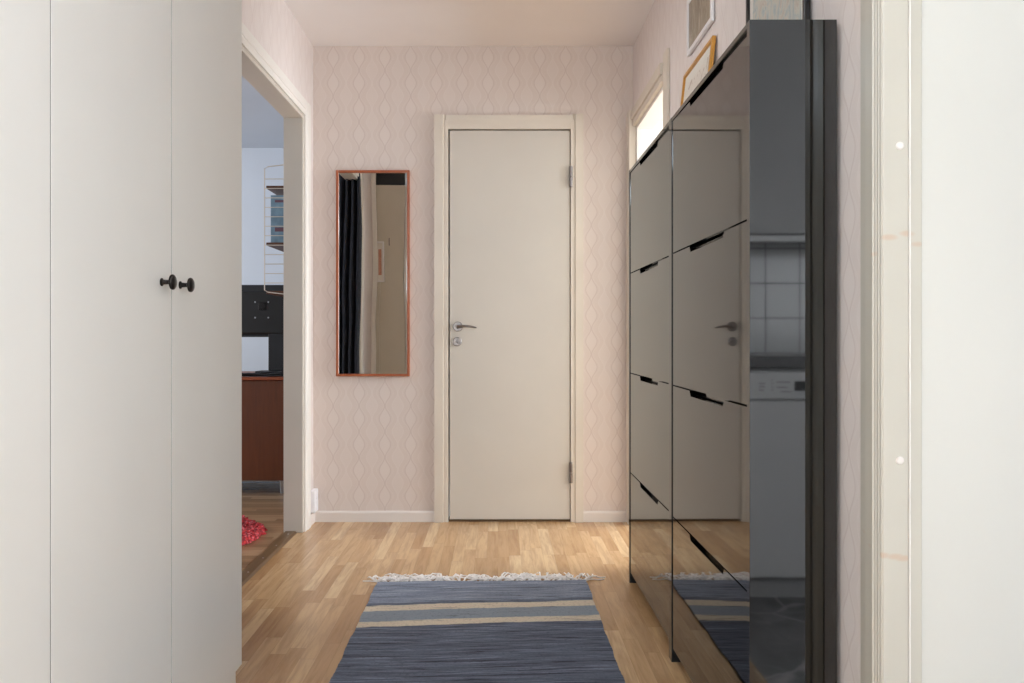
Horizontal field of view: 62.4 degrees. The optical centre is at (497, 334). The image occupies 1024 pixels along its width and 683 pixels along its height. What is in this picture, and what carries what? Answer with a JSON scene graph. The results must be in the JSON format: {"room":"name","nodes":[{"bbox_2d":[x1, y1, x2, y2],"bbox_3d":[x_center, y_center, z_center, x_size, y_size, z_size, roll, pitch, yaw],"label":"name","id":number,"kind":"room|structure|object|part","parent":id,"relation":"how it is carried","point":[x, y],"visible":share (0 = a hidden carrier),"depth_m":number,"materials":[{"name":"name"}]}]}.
{"room":"apartment hallway","nodes":[
{"label":"apartment hallway","id":0,"kind":"room"},
{"bbox_2d":[242,148,283,370],"bbox_3d":[-2.835,-0.269,6.900,3.530,2.496,0.100,0,0,0],"label":"wall","id":1,"kind":"structure","parent":0,"point":[254,160],"depth_m":6.85,"materials":[{"name":"white paint"}]},
{"bbox_2d":[242,0,312,489],"bbox_3d":[-1.015,-0.269,3.383,0.090,2.496,2.106,0,0,0],"label":"wall","id":2,"kind":"structure","parent":0,"point":[272,23],"depth_m":3.91,"materials":[{"name":"paint"}]},
{"bbox_2d":[242,531,296,585],"bbox_3d":[-1.028,0.975,3.553,0.065,0.009,1.265,0,0,0],"label":"threshold","id":3,"kind":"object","parent":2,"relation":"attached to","point":[265,556],"depth_m":3.70,"materials":[{"name":"brown wood"}]},
{"bbox_2d":[242,22,310,531],"bbox_3d":[-1.008,-0.095,3.570,0.109,2.148,1.480,0,0,0],"label":"trim","id":4,"kind":"structure","parent":2,"relation":"attached to","point":[259,69],"depth_m":4.19,"materials":[{"name":"white paint"}]},
{"bbox_3d":[-0.962,-1.131,3.553,0.016,0.073,1.305,0,0,0],"label":"casing","id":5,"kind":"part","parent":4,"relation":"part of","materials":[{"name":"white paint"}]},
{"bbox_3d":[-0.962,-0.095,4.258,0.016,2.148,0.105,0,0,0],"label":"casing","id":6,"kind":"part","parent":4,"relation":"part of","materials":[{"name":"white paint"}]},
{"bbox_2d":[311,513,314,525],"bbox_3d":[-0.963,0.951,3.381,0.014,0.056,2.082,0,0,0],"label":"baseboard","id":7,"kind":"structure","parent":2,"relation":"attached to","point":[312,514],"depth_m":4.36,"materials":[{"name":"paint"}]},
{"bbox_2d":[311,488,317,512],"bbox_3d":[-0.954,0.859,4.384,0.032,0.116,0.078,0,0,0],"label":"wall socket","id":8,"kind":"object","parent":2,"relation":"attached to","point":[314,492],"visible":0.93,"depth_m":4.35,"materials":[{"name":"white plastic"}]},
{"bbox_2d":[242,0,654,147],"bbox_3d":[-1.900,-1.547,2.725,5.400,0.060,8.450,0,0,0],"label":"ceiling","id":9,"kind":"structure","parent":0,"point":[324,22],"depth_m":4.14,"materials":[{"name":"paint"}]},
{"bbox_2d":[449,134,449,514],"bbox_3d":[-0.180,-0.269,4.630,1.780,2.496,0.060,0,0,0],"label":"wall","id":10,"kind":"structure","parent":0,"point":[449,134],"depth_m":4.60,"materials":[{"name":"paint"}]},
{"bbox_2d":[236,481,692,682],"bbox_3d":[-1.920,1.009,2.675,5.360,0.060,8.350,0,0,0],"label":"floor","id":11,"kind":"structure","parent":0,"point":[301,611],"depth_m":3.50,"materials":[{"name":"brown wood"}]},
{"bbox_2d":[0,0,49,682],"bbox_3d":[-0.985,-0.091,0.831,0.630,2.140,0.981,0,0,0],"label":"wall","id":12,"kind":"structure","parent":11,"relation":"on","point":[24,24],"depth_m":1.25,"materials":[{"name":"paint"}]},
{"bbox_2d":[50,0,241,682],"bbox_3d":[-0.985,-0.091,1.816,0.630,2.140,0.987,0,0,0],"label":"wardrobe","id":13,"kind":"object","parent":11,"relation":"on","point":[146,95],"visible":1,"depth_m":1.66,"materials":[{"name":"wood"}]},
{"bbox_3d":[-0.709,-0.130,1.567,0.018,2.057,0.487,0,0,0],"label":"door","id":14,"kind":"part","parent":13,"relation":"part of","materials":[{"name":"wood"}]},
{"bbox_3d":[-0.685,-0.110,1.757,0.030,0.032,0.032,0,0,0],"label":"knob","id":15,"kind":"part","parent":13,"relation":"part of","materials":[{"name":"metal"}]},
{"bbox_3d":[-0.685,-0.110,1.860,0.030,0.032,0.032,0,0,0],"label":"knob","id":16,"kind":"part","parent":13,"relation":"part of","materials":[{"name":"metal"}]},
{"bbox_3d":[-0.709,-0.130,2.061,0.018,2.057,0.495,0,0,0],"label":"door","id":17,"kind":"part","parent":13,"relation":"part of","materials":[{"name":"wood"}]},
{"bbox_2d":[242,515,266,545],"bbox_3d":[-1.794,0.961,4.025,1.316,0.032,1.299,0,0,0],"label":"shag rug","id":18,"kind":"object","parent":11,"relation":"on","point":[252,530],"visible":0.02,"depth_m":4.13,"materials":[{"name":"red fabric"}]},
{"bbox_2d":[242,371,283,492],"bbox_3d":[-1.845,0.618,5.582,1.430,0.722,0.835,0,0,0],"label":"sideboard","id":19,"kind":"object","parent":11,"relation":"on","point":[262,396],"visible":0.09,"depth_m":5.18,"materials":[{"name":"brown wood"}]},
{"bbox_2d":[242,285,283,372],"bbox_3d":[-1.575,-0.043,5.780,0.710,0.600,0.160,0,0,0],"label":"computer monitor","id":20,"kind":"object","parent":19,"relation":"on","point":[262,313],"visible":0.52,"depth_m":5.75,"materials":[{"name":"black plastic"}]},
{"bbox_3d":[-1.607,-0.196,5.746,0.045,0.050,0.008,0,0,0],"label":"plate","id":21,"kind":"part","parent":20,"relation":"part of","materials":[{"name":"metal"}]},
{"bbox_3d":[-1.498,0.112,5.764,0.135,0.265,0.019,0,0,0],"label":"stand post","id":22,"kind":"part","parent":20,"relation":"part of","materials":[{"name":"black plastic"}]},
{"bbox_2d":[242,371,283,376],"bbox_3d":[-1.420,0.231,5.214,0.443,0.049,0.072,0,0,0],"label":"countertop","id":23,"kind":"structure","parent":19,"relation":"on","point":[268,373],"depth_m":5.19,"materials":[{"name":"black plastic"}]},
{"bbox_3d":[-1.340,0.938,5.240,0.036,0.083,0.036,0,0,0],"label":"leg","id":24,"kind":"part","parent":19,"relation":"part of","materials":[{"name":"metal"}]},
{"bbox_2d":[329,572,624,682],"bbox_3d":[-0.052,0.970,2.401,0.969,0.017,2.107,0,0,0],"label":"rag rug","id":25,"kind":"object","parent":11,"relation":"on","point":[417,628],"visible":1,"depth_m":2.76,"materials":[{"name":"fabric"}]},
{"bbox_2d":[629,120,669,657],"bbox_3d":[0.609,0.164,2.953,0.180,1.630,0.805,0,0,0],"label":"cabinet","id":26,"kind":"object","parent":11,"relation":"on","point":[649,177],"visible":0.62,"depth_m":2.91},
{"bbox_3d":[0.609,0.164,3.345,0.180,1.630,0.020,0,0,0],"label":"panel","id":27,"kind":"part","parent":26,"relation":"part of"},
{"bbox_3d":[0.609,-0.645,2.953,0.180,0.012,0.766,0,0,0],"label":"panel","id":28,"kind":"part","parent":26,"relation":"part of","materials":[{"name":"black glass"}]},
{"bbox_3d":[0.533,0.739,2.953,0.018,0.390,0.763,0,0,0],"label":"flap door","id":29,"kind":"part","parent":26,"relation":"part of","materials":[{"name":"grey glass"}]},
{"bbox_3d":[0.533,0.346,2.953,0.018,0.388,0.763,0,0,0],"label":"flap door","id":30,"kind":"part","parent":26,"relation":"part of","materials":[{"name":"grey glass"}]},
{"bbox_3d":[0.533,-0.046,2.953,0.018,0.389,0.763,0,0,0],"label":"flap door","id":31,"kind":"part","parent":26,"relation":"part of","materials":[{"name":"black glass"}]},
{"bbox_3d":[0.533,-0.441,2.953,0.018,0.392,0.763,0,0,0],"label":"flap door","id":32,"kind":"part","parent":26,"relation":"part of","materials":[{"name":"black glass"}]},
{"bbox_3d":[0.609,0.164,2.560,0.180,1.630,0.020,0,0,0],"label":"panel","id":33,"kind":"part","parent":26,"relation":"part of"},
{"bbox_2d":[670,20,836,682],"bbox_3d":[0.609,0.164,2.146,0.180,1.630,0.805,0,0,0],"label":"cabinet","id":34,"kind":"object","parent":11,"relation":"on","point":[753,146],"visible":1,"depth_m":1.74,"materials":[{"name":"black glass"}]},
{"bbox_3d":[0.609,0.164,2.538,0.180,1.630,0.020,0,0,0],"label":"panel","id":35,"kind":"part","parent":34,"relation":"part of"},
{"bbox_2d":[680,35,715,106],"bbox_3d":[0.684,-0.813,2.950,0.046,0.315,0.430,0,0,0],"label":"picture frame","id":36,"kind":"object","parent":34,"relation":"on","point":[704,61],"visible":0.49,"depth_m":2.92,"materials":[{"name":"wood"}]},
{"bbox_3d":[0.684,-0.813,3.158,0.013,0.316,0.014,6,0,0],"label":"frame rail","id":37,"kind":"part","parent":36,"relation":"part of","materials":[{"name":"gold metal"}]},
{"bbox_2d":[685,56,708,99],"bbox_3d":[0.685,-0.813,2.950,0.003,0.218,0.332,6,0,0],"label":"print","id":38,"kind":"object","parent":36,"relation":"attached to","point":[702,71],"depth_m":2.94},
{"bbox_3d":[0.700,-0.963,2.950,0.013,0.014,0.402,6,0,0],"label":"frame rail","id":39,"kind":"part","parent":36,"relation":"part of","materials":[{"name":"gold metal"}]},
{"bbox_3d":[0.684,-0.813,2.742,0.013,0.316,0.014,6,0,0],"label":"frame rail","id":40,"kind":"part","parent":36,"relation":"part of","materials":[{"name":"gold metal"}]},
{"bbox_3d":[0.609,-0.645,2.146,0.180,0.012,0.766,0,0,0],"label":"panel","id":41,"kind":"part","parent":34,"relation":"part of","materials":[{"name":"black glass"}]},
{"bbox_3d":[0.533,0.739,2.146,0.018,0.390,0.763,0,0,0],"label":"flap door","id":42,"kind":"part","parent":34,"relation":"part of","materials":[{"name":"grey mirror"}]},
{"bbox_3d":[0.533,0.346,2.146,0.018,0.388,0.763,0,0,0],"label":"flap door","id":43,"kind":"part","parent":34,"relation":"part of","materials":[{"name":"grey glass"}]},
{"bbox_3d":[0.533,-0.046,2.146,0.018,0.389,0.763,0,0,0],"label":"flap door","id":44,"kind":"part","parent":34,"relation":"part of","materials":[{"name":"black glass"}]},
{"bbox_3d":[0.533,-0.441,2.146,0.018,0.392,0.763,0,0,0],"label":"flap door","id":45,"kind":"part","parent":34,"relation":"part of","materials":[{"name":"black glass"}]},
{"bbox_2d":[746,0,809,23],"bbox_3d":[0.698,-0.936,2.130,0.015,0.569,0.450,0,0,0],"label":"picture frame","id":46,"kind":"object","parent":34,"relation":"on","point":[755,9],"visible":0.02,"depth_m":2.11,"materials":[{"name":"wood"}]},
{"bbox_3d":[0.698,-0.936,2.349,0.015,0.569,0.012,0,0,0],"label":"frame rail","id":47,"kind":"part","parent":46,"relation":"part of","materials":[{"name":"wood"}]},
{"bbox_2d":[753,0,800,19],"bbox_3d":[0.699,-0.936,2.130,0.002,0.485,0.366,0,0,0],"label":"print","id":48,"kind":"object","parent":46,"relation":"attached to","point":[762,9],"depth_m":2.11},
{"bbox_3d":[0.698,-0.936,1.911,0.015,0.569,0.012,0,0,0],"label":"frame rail","id":49,"kind":"part","parent":46,"relation":"part of","materials":[{"name":"black wood"}]},
{"bbox_3d":[0.609,0.164,1.753,0.180,1.630,0.020,0,0,0],"label":"panel","id":50,"kind":"part","parent":34,"relation":"part of","materials":[{"name":"black glass"}]},
{"bbox_2d":[313,46,632,510],"bbox_3d":[-0.175,-0.269,4.486,1.770,2.496,0.100,0,0,0],"label":"wall","id":51,"kind":"structure","parent":0,"point":[375,107],"depth_m":4.44,"materials":[{"name":"paper"}]},
{"bbox_2d":[336,170,409,375],"bbox_3d":[-0.654,-0.323,4.423,0.384,1.077,0.025,0,0,0],"label":"wall mirror","id":52,"kind":"object","parent":51,"relation":"attached to","point":[373,206],"visible":1,"depth_m":4.42,"materials":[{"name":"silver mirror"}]},
{"bbox_3d":[-0.840,-0.323,4.423,0.013,1.077,0.025,0,0,0],"label":"frame rail","id":53,"kind":"part","parent":52,"relation":"part of","materials":[{"name":"brown wood"}]},
{"bbox_3d":[-0.654,-0.855,4.423,0.358,0.013,0.025,0,0,0],"label":"frame rail","id":54,"kind":"part","parent":52,"relation":"part of","materials":[{"name":"brown wood"}]},
{"bbox_3d":[-0.654,0.209,4.423,0.358,0.013,0.025,0,0,0],"label":"frame rail","id":55,"kind":"part","parent":52,"relation":"part of","materials":[{"name":"brown wood"}]},
{"bbox_3d":[-0.469,-0.323,4.423,0.013,1.077,0.025,0,0,0],"label":"frame rail","id":56,"kind":"part","parent":52,"relation":"part of","materials":[{"name":"brown wood"}]},
{"bbox_2d":[315,511,625,521],"bbox_3d":[-0.149,0.951,4.429,1.642,0.056,0.014,0,0,0],"label":"baseboard","id":57,"kind":"structure","parent":51,"relation":"attached to","point":[320,516],"depth_m":4.42,"materials":[{"name":"paint"}]},
{"bbox_2d":[434,114,582,521],"bbox_3d":[0.057,-0.087,4.453,0.779,2.137,0.154,0,0,0],"label":"door","id":58,"kind":"structure","parent":51,"relation":"in","point":[516,181],"depth_m":4.42,"materials":[{"name":"beige paint"}]},
{"bbox_3d":[-0.302,-0.086,4.425,0.062,2.131,0.022,0,0,0],"label":"casing","id":59,"kind":"part","parent":58,"relation":"part of","materials":[{"name":"white wood"}]},
{"bbox_3d":[-0.162,-0.044,4.386,0.101,0.019,0.020,0,0,5],"label":"lever handle","id":60,"kind":"part","parent":58,"relation":"part of","materials":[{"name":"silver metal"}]},
{"bbox_3d":[0.060,-1.115,4.427,0.666,0.070,0.018,0,0,0],"label":"casing","id":61,"kind":"part","parent":58,"relation":"part of","materials":[{"name":"beige wood"}]},
{"bbox_3d":[0.418,-0.088,4.425,0.055,2.135,0.022,0,0,0],"label":"casing","id":62,"kind":"part","parent":58,"relation":"part of","materials":[{"name":"white wood"}]},
{"bbox_2d":[654,121,662,138],"bbox_3d":[1.855,-0.269,6.050,2.290,2.496,0.100,0,0,0],"label":"wall","id":63,"kind":"structure","parent":0,"point":[659,127],"depth_m":6.00,"materials":[{"name":"white paint"}]},
{"bbox_2d":[633,0,860,682],"bbox_3d":[0.755,-0.269,1.518,0.090,2.496,6.036,0,0,0],"label":"wall","id":64,"kind":"structure","parent":0,"point":[664,27],"depth_m":1.74,"materials":[{"name":"paper"}]},
{"bbox_2d":[626,48,669,524],"bbox_3d":[0.735,-0.103,3.960,0.130,2.165,0.950,0,0,0],"label":"trim","id":65,"kind":"structure","parent":64,"relation":"attached to","point":[641,121],"depth_m":4.32,"materials":[{"name":"white paint"}]},
{"bbox_3d":[0.690,-0.088,4.385,0.040,2.135,0.100,0,0,0],"label":"casing","id":66,"kind":"part","parent":65,"relation":"part of","materials":[{"name":"white wood"}]},
{"bbox_3d":[0.696,-1.111,3.953,0.028,0.080,0.765,0,0,0],"label":"casing","id":67,"kind":"part","parent":65,"relation":"part of","materials":[{"name":"beige wood"}]},
{"bbox_3d":[0.703,-0.103,3.527,0.014,2.165,0.085,0,0,0],"label":"casing","id":68,"kind":"part","parent":65,"relation":"part of","materials":[{"name":"beige wood"}]},
{"bbox_2d":[687,0,713,56],"bbox_3d":[0.702,-1.129,2.940,0.011,0.205,0.360,0,0,0],"label":"picture frame","id":69,"kind":"object","parent":64,"relation":"attached to","point":[700,13],"visible":1,"depth_m":2.97,"materials":[{"name":"white wood"}]},
{"bbox_3d":[0.702,-1.129,3.111,0.011,0.205,0.017,0,0,0],"label":"frame rail","id":70,"kind":"part","parent":69,"relation":"part of","materials":[{"name":"white wood"}]},
{"bbox_2d":[689,0,709,47],"bbox_3d":[0.703,-1.129,2.940,0.002,0.171,0.326,0,0,0],"label":"print","id":71,"kind":"object","parent":69,"relation":"on","point":[699,10],"depth_m":2.96},
{"bbox_3d":[0.702,-1.034,2.940,0.011,0.017,0.326,0,0,0],"label":"frame rail","id":72,"kind":"part","parent":69,"relation":"part of","materials":[{"name":"white wood"}]},
{"bbox_3d":[0.702,-1.129,2.768,0.011,0.205,0.017,0,0,0],"label":"frame rail","id":73,"kind":"part","parent":69,"relation":"part of","materials":[{"name":"white wood"}]},
{"bbox_2d":[861,0,921,682],"bbox_3d":[0.745,-0.101,1.124,0.090,2.160,1.052,0,0,0],"label":"trim","id":74,"kind":"structure","parent":64,"relation":"attached to","point":[891,30],"depth_m":1.55,"materials":[{"name":"white wood"}]},
{"bbox_3d":[0.705,-0.101,1.600,0.010,2.160,0.100,0,0,0],"label":"casing","id":75,"kind":"part","parent":74,"relation":"part of","materials":[{"name":"white wood"}]},
{"bbox_2d":[922,0,1023,682],"bbox_3d":[0.961,-0.269,1.604,0.359,2.496,0.088,0,0,0],"label":"door","id":76,"kind":"structure","parent":0,"point":[973,50],"depth_m":1.56,"materials":[{"name":"white wood"}]},
{"bbox_3d":[-1.020,-0.269,5.743,0.100,2.496,2.414,0,0,0],"label":"wall","id":77,"kind":"structure","parent":0,"visible":0},
{"bbox_2d":[264,164,283,296],"bbox_3d":[-1.234,-0.631,5.365,0.327,0.826,0.636,0,0,0],"label":"wire shelf","id":78,"kind":"object","parent":77,"relation":"attached to","point":[278,190],"visible":0.2,"depth_m":5.05,"materials":[{"name":"metal"}]},
{"bbox_2d":[271,195,283,241],"bbox_3d":[-1.228,-0.697,5.090,0.275,0.285,0.030,0,0,0],"label":"book","id":79,"kind":"object","parent":78,"relation":"on","point":[275,202],"visible":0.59,"depth_m":5.07,"materials":[{"name":"paper"}]}
]}

